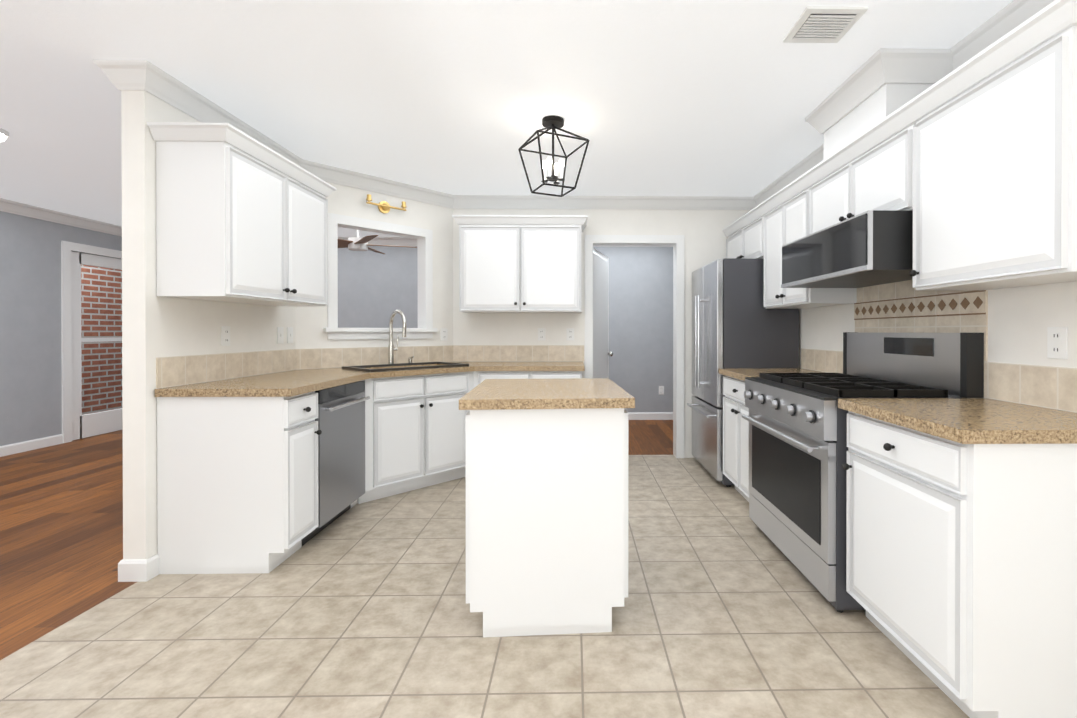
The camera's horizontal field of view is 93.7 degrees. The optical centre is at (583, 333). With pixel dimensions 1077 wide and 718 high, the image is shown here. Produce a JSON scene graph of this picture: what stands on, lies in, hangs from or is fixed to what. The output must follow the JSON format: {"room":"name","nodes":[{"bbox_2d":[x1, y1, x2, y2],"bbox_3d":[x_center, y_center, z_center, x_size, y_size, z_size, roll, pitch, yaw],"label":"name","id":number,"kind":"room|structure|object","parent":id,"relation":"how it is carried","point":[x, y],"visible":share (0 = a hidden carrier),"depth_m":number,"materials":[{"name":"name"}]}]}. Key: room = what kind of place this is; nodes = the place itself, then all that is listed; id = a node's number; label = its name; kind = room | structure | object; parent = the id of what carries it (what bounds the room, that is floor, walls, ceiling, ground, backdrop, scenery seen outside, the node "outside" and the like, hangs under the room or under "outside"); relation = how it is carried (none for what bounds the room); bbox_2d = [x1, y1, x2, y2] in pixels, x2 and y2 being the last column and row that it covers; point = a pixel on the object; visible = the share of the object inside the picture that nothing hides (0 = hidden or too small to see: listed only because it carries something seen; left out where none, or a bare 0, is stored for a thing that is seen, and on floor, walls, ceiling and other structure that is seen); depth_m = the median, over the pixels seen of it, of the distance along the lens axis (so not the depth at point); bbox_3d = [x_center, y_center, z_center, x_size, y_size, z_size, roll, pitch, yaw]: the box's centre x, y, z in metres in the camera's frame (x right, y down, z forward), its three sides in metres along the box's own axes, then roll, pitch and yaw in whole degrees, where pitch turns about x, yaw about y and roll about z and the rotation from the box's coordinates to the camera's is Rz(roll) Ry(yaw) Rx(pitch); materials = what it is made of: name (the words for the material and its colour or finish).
{"room":"kitchen","nodes":[
{"label":"kitchen","id":0,"kind":"room"},
{"bbox_2d":[0,211,111,445],"bbox_3d":[-5.583,-0.044,1.977,0.120,2.460,9.700,0,0,-1],"label":"wall","id":1,"kind":"structure","parent":0,"point":[30,248],"depth_m":5.08,"materials":[{"name":"grey paint"}]},
{"bbox_2d":[71,251,122,439],"bbox_3d":[-5.622,0.130,5.918,0.042,2.070,0.890,0,0,-1],"label":"entry door","id":2,"kind":"structure","parent":1,"relation":"in","point":[93,424],"depth_m":5.59,"materials":[{"name":"white wood"}]},
{"bbox_2d":[112,90,299,559],"bbox_3d":[-2.160,-0.049,3.209,0.130,2.460,1.597,0,0,-1],"label":"wall","id":3,"kind":"structure","parent":0,"point":[153,326],"depth_m":2.42,"materials":[{"name":"white paint"}]},
{"bbox_2d":[221,326,229,345],"bbox_3d":[-2.106,0.012,2.961,0.009,0.115,0.072,0,0,-1],"label":"electrical outlet","id":4,"kind":"object","parent":3,"relation":"attached to","point":[225,335],"visible":1,"depth_m":2.95,"materials":[{"name":"white plastic"}]},
{"bbox_2d":[147,122,336,305],"bbox_3d":[-1.914,-0.604,2.975,0.386,0.832,1.110,0,0,-1],"label":"upper cabinet","id":5,"kind":"object","parent":3,"relation":"attached to","point":[241,217],"visible":1,"depth_m":2.53,"materials":[{"name":"white wood"}]},
{"bbox_2d":[277,327,283,343],"bbox_3d":[-2.114,0.010,3.511,0.012,0.115,0.072,0,0,-1],"label":"light switch","id":6,"kind":"object","parent":3,"relation":"attached to","point":[280,335],"visible":1,"depth_m":3.51,"materials":[{"name":"white plastic"}]},
{"bbox_2d":[300,182,331,348],"bbox_3d":[-2.062,-0.052,3.861,0.090,2.460,0.297,0,0,-1],"label":"wall","id":7,"kind":"structure","parent":0,"point":[313,319],"depth_m":3.81,"materials":[{"name":"white paint"}]},
{"bbox_2d":[287,327,292,342],"bbox_3d":[-2.116,0.009,3.631,0.012,0.115,0.072,0,0,-1],"label":"light switch","id":8,"kind":"object","parent":7,"relation":"attached to","point":[289,334],"visible":1,"depth_m":3.62,"materials":[{"name":"white plastic"}]},
{"bbox_2d":[366,194,406,212],"bbox_3d":[-1.629,-1.065,4.169,0.251,0.115,0.266,0,0,-1],"label":"light","id":9,"kind":"object","parent":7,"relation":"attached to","point":[384,206],"visible":1,"depth_m":4.17,"materials":[{"name":"gold metal"}]},
{"bbox_2d":[0,0,1054,581],"bbox_3d":[-1.584,-0.043,2.050,8.120,2.459,9.460,0,0,-1],"label":"trim","id":10,"kind":"structure","parent":7,"relation":"attached to","point":[162,84],"depth_m":4.53,"materials":[{"name":"white wood"}]},
{"bbox_2d":[156,280,1076,412],"bbox_3d":[-0.212,-0.007,3.071,3.800,0.547,3.330,0,0,-1],"label":"backsplash","id":11,"kind":"structure","parent":7,"relation":"attached to","point":[901,307],"depth_m":2.77,"materials":[{"name":"brown tile"}]},
{"bbox_2d":[0,420,672,659],"bbox_3d":[-1.525,1.211,2.126,8.240,0.050,9.600,0,0,-1],"label":"floor","id":12,"kind":"structure","parent":0,"point":[61,531],"depth_m":3.07,"materials":[{"name":"brown wood"}]},
{"bbox_2d":[332,234,419,347],"bbox_3d":[-1.552,-0.064,6.851,8.120,2.460,0.140,0,0,-1],"label":"wall","id":13,"kind":"structure","parent":0,"point":[376,290],"depth_m":6.76,"materials":[{"name":"white paint"}]},
{"bbox_2d":[0,455,969,717],"bbox_3d":[-0.131,1.215,1.107,3.950,0.050,7.510,0,0,-1],"label":"floor","id":14,"kind":"structure","parent":0,"point":[362,611],"depth_m":1.93,"materials":[{"name":"beige tile"}]},
{"bbox_2d":[157,389,321,573],"bbox_3d":[-1.782,0.746,2.630,0.636,0.874,0.300,0,0,-1],"label":"base cabinet","id":15,"kind":"object","parent":14,"relation":"on","point":[237,475],"depth_m":2.48,"materials":[{"name":"white wood"}]},
{"bbox_2d":[155,362,438,396],"bbox_3d":[-1.683,0.285,3.475,0.856,0.038,2.030,0,0,-1],"label":"countertop","id":16,"kind":"structure","parent":15,"relation":"on","point":[291,383],"depth_m":2.77,"materials":[{"name":"beige stone"}]},
{"bbox_2d":[388,309,413,363],"bbox_3d":[-1.508,0.032,4.118,0.208,0.458,0.305,0,0,-1],"label":"faucet","id":17,"kind":"object","parent":16,"relation":"on","point":[391,349],"visible":1,"depth_m":4.11,"materials":[{"name":"silver metal"}]},
{"bbox_2d":[335,381,366,507],"bbox_3d":[-1.809,0.742,3.537,0.616,0.874,0.285,0,0,-1],"label":"base cabinet","id":18,"kind":"object","parent":14,"relation":"on","point":[363,498],"depth_m":3.45,"materials":[{"name":"white wood"}]},
{"bbox_2d":[302,380,369,545],"bbox_3d":[-1.748,0.746,3.088,0.662,0.864,0.607,0,0,-1],"label":"dishwasher","id":19,"kind":"object","parent":18,"relation":"in","point":[340,419],"visible":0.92,"depth_m":3.04,"materials":[{"name":"grey metal"}]},
{"bbox_2d":[367,369,474,501],"bbox_3d":[-1.440,0.739,3.987,1.087,0.876,1.101,0,0,-1],"label":"base cabinet","id":20,"kind":"object","parent":14,"relation":"on","point":[416,434],"depth_m":3.71,"materials":[{"name":"white wood"}]},
{"bbox_2d":[379,365,470,376],"bbox_3d":[-1.192,0.283,3.783,0.598,0.038,0.632,0,0,-1],"label":"countertop","id":21,"kind":"structure","parent":20,"relation":"on","point":[428,370],"depth_m":3.80,"materials":[{"name":"beige stone"}]},
{"bbox_2d":[439,361,582,372],"bbox_3d":[-0.702,0.281,4.380,1.412,0.038,0.679,0,0,-1],"label":"countertop","id":22,"kind":"structure","parent":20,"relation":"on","point":[565,366],"depth_m":4.11,"materials":[{"name":"beige stone"}]},
{"bbox_2d":[479,373,581,383],"bbox_3d":[-0.439,0.739,4.413,0.844,0.874,0.636,0,0,-1],"label":"base cabinet","id":23,"kind":"object","parent":14,"relation":"on","point":[482,376],"depth_m":4.10,"materials":[{"name":"white wood"}]},
{"bbox_2d":[459,378,634,636],"bbox_3d":[-0.167,0.717,2.364,0.722,0.935,0.876,0,0,-1],"label":"kitchen island","id":24,"kind":"object","parent":14,"relation":"on","point":[546,506],"visible":1,"depth_m":1.98,"materials":[{"name":"white wood"}]},
{"bbox_2d":[687,258,798,486],"bbox_3d":[1.301,0.299,4.272,0.691,1.755,0.845,0,0,-1],"label":"fridge","id":25,"kind":"object","parent":14,"relation":"on","point":[736,323],"visible":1,"depth_m":3.85,"materials":[{"name":"grey metal"}]},
{"bbox_2d":[719,368,826,501],"bbox_3d":[1.353,0.723,3.477,0.646,0.915,0.730,0,0,-1],"label":"base cabinet","id":26,"kind":"object","parent":14,"relation":"on","point":[735,448],"visible":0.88,"depth_m":3.54,"materials":[{"name":"white wood"}]},
{"bbox_2d":[742,332,983,612],"bbox_3d":[1.324,0.588,2.611,0.724,1.191,0.977,0,0,-1],"label":"range","id":27,"kind":"object","parent":14,"relation":"on","point":[798,448],"visible":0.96,"depth_m":2.36,"materials":[{"name":"grey metal"}]},
{"bbox_2d":[838,398,1076,717],"bbox_3d":[1.385,0.730,1.773,0.646,0.915,0.680,0,0,-1],"label":"base cabinet","id":28,"kind":"object","parent":14,"relation":"on","point":[961,551],"visible":1,"depth_m":1.47,"materials":[{"name":"white wood"}]},
{"bbox_2d":[0,0,1012,236],"bbox_3d":[-1.524,-1.324,2.056,8.240,0.100,9.720,0,0,-1],"label":"ceiling","id":29,"kind":"structure","parent":0,"point":[667,97],"depth_m":2.55,"materials":[{"name":"white paint"}]},
{"bbox_2d":[0,128,8,141],"bbox_3d":[-3.744,-1.248,3.106,0.260,0.108,0.260,0,0,-1],"label":"lamp","id":30,"kind":"object","parent":29,"relation":"attached to","point":[4,135],"visible":1,"depth_m":3.15,"materials":[{"name":"white"}]},
{"bbox_2d":[338,230,416,253],"bbox_3d":[-2.487,-1.108,5.590,1.216,0.359,1.162,0,0,-1],"label":"fan","id":31,"kind":"object","parent":29,"relation":"hanging from","point":[357,243],"visible":0.65,"depth_m":5.47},
{"bbox_2d":[518,115,588,196],"bbox_3d":[-0.181,-1.065,3.002,0.326,0.425,0.328,0,0,-26],"label":"pendant light","id":32,"kind":"object","parent":29,"relation":"hanging from","point":[552,122],"visible":1,"depth_m":2.98,"materials":[{"name":"black metal"}]},
{"bbox_2d":[783,6,867,42],"bbox_3d":[0.986,-1.265,2.067,0.240,0.017,0.230,0,0,-1],"label":"ceiling vent","id":33,"kind":"object","parent":29,"relation":"in","point":[824,24],"visible":0.98,"depth_m":2.04,"materials":[{"name":"white metal"}]},
{"bbox_2d":[420,202,749,457],"bbox_3d":[0.071,-0.055,4.796,3.170,2.460,0.130,0,0,-1],"label":"wall","id":34,"kind":"structure","parent":0,"point":[640,278],"depth_m":4.76,"materials":[{"name":"white paint"}]},
{"bbox_2d":[441,328,447,340],"bbox_3d":[-1.285,0.005,4.640,0.009,0.115,0.072,0,0,42],"label":"electrical outlet","id":35,"kind":"object","parent":34,"relation":"attached to","point":[444,334],"visible":1,"depth_m":4.64,"materials":[{"name":"white plastic"}]},
{"bbox_2d":[452,215,587,312],"bbox_3d":[-0.552,-0.610,4.530,1.170,0.832,0.386,0,0,-1],"label":"upper cabinet","id":36,"kind":"object","parent":34,"relation":"attached to","point":[519,263],"visible":1,"depth_m":4.38,"materials":[{"name":"white wood"}]},
{"bbox_2d":[538,328,544,340],"bbox_3d":[-0.393,0.005,4.728,0.072,0.115,0.009,0,0,-1],"label":"electrical outlet","id":37,"kind":"object","parent":34,"relation":"attached to","point":[541,334],"visible":1,"depth_m":4.72,"materials":[{"name":"white plastic"}]},
{"bbox_2d":[567,328,573,339],"bbox_3d":[-0.123,0.005,4.732,0.072,0.115,0.009,0,0,-1],"label":"electrical outlet","id":38,"kind":"object","parent":34,"relation":"attached to","point":[570,333],"visible":1,"depth_m":4.73,"materials":[{"name":"white plastic"}]},
{"bbox_2d":[593,247,612,377],"bbox_3d":[0.192,0.158,5.255,0.288,2.010,0.740,0,0,-1],"label":"door leaf","id":39,"kind":"structure","parent":34,"relation":"in","point":[601,353],"depth_m":5.23,"materials":[{"name":"white wood"}]},
{"bbox_2d":[659,386,663,394],"bbox_3d":[1.059,0.766,6.828,0.072,0.115,0.009,0,0,-1],"label":"electrical outlet","id":40,"kind":"object","parent":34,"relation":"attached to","point":[661,390],"visible":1,"depth_m":6.83,"materials":[{"name":"white plastic"}]},
{"bbox_2d":[799,281,1076,412],"bbox_3d":[1.785,-0.040,1.077,0.120,2.460,7.630,0,0,-1],"label":"wall","id":41,"kind":"structure","parent":0,"point":[1019,318],"depth_m":1.98,"materials":[{"name":"white paint"}]},
{"bbox_2d":[722,204,761,258],"bbox_3d":[1.506,-0.781,4.279,0.311,0.397,0.930,0,0,-1],"label":"upper cabinet","id":42,"kind":"object","parent":41,"relation":"attached to","point":[744,241],"depth_m":4.17,"materials":[{"name":"white wood"}]},
{"bbox_2d":[762,172,856,308],"bbox_3d":[1.521,-0.583,3.445,0.311,0.786,0.720,0,0,-1],"label":"upper cabinet","id":43,"kind":"object","parent":41,"relation":"attached to","point":[783,213],"depth_m":3.41,"materials":[{"name":"white wood"}]},
{"bbox_2d":[806,104,905,235],"bbox_3d":[1.536,-0.754,2.609,0.311,0.437,0.930,0,0,-1],"label":"upper cabinet","id":44,"kind":"object","parent":41,"relation":"attached to","point":[865,174],"depth_m":2.49,"materials":[{"name":"white wood"}]},
{"bbox_2d":[781,210,912,287],"bbox_3d":[1.448,-0.405,2.614,0.476,0.254,0.900,0,0,-1],"label":"microwave","id":45,"kind":"object","parent":44,"relation":"attached to","point":[869,248],"visible":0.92,"depth_m":2.33,"materials":[{"name":"black"}]},
{"bbox_2d":[818,52,953,159],"bbox_3d":[1.540,-1.122,2.603,0.305,0.297,0.580,0,0,-1],"label":"soffit","id":46,"kind":"object","parent":41,"relation":"attached to","point":[895,78],"depth_m":2.34,"materials":[{"name":"white"}]},
{"bbox_2d":[906,0,1076,290],"bbox_3d":[1.551,-0.577,1.800,0.311,0.786,0.670,0,0,-1],"label":"upper cabinet","id":47,"kind":"object","parent":41,"relation":"attached to","point":[971,163],"depth_m":1.69,"materials":[{"name":"white wood"}]},
{"bbox_2d":[1047,327,1067,358],"bbox_3d":[1.706,0.032,1.811,0.009,0.115,0.072,0,0,-1],"label":"electrical outlet","id":48,"kind":"object","parent":41,"relation":"attached to","point":[1057,342],"visible":1,"depth_m":1.80,"materials":[{"name":"white plastic"}]},
{"label":"outside","id":49,"kind":"structure","parent":0,"visible":0},
{"bbox_2d":[81,265,121,414],"bbox_3d":[-6.446,-0.080,5.932,0.100,2.900,3.000,0,0,-1],"label":"brick wall","id":50,"kind":"structure","parent":49,"point":[101,302],"depth_m":6.68,"materials":[{"name":"red brick"}]}
]}

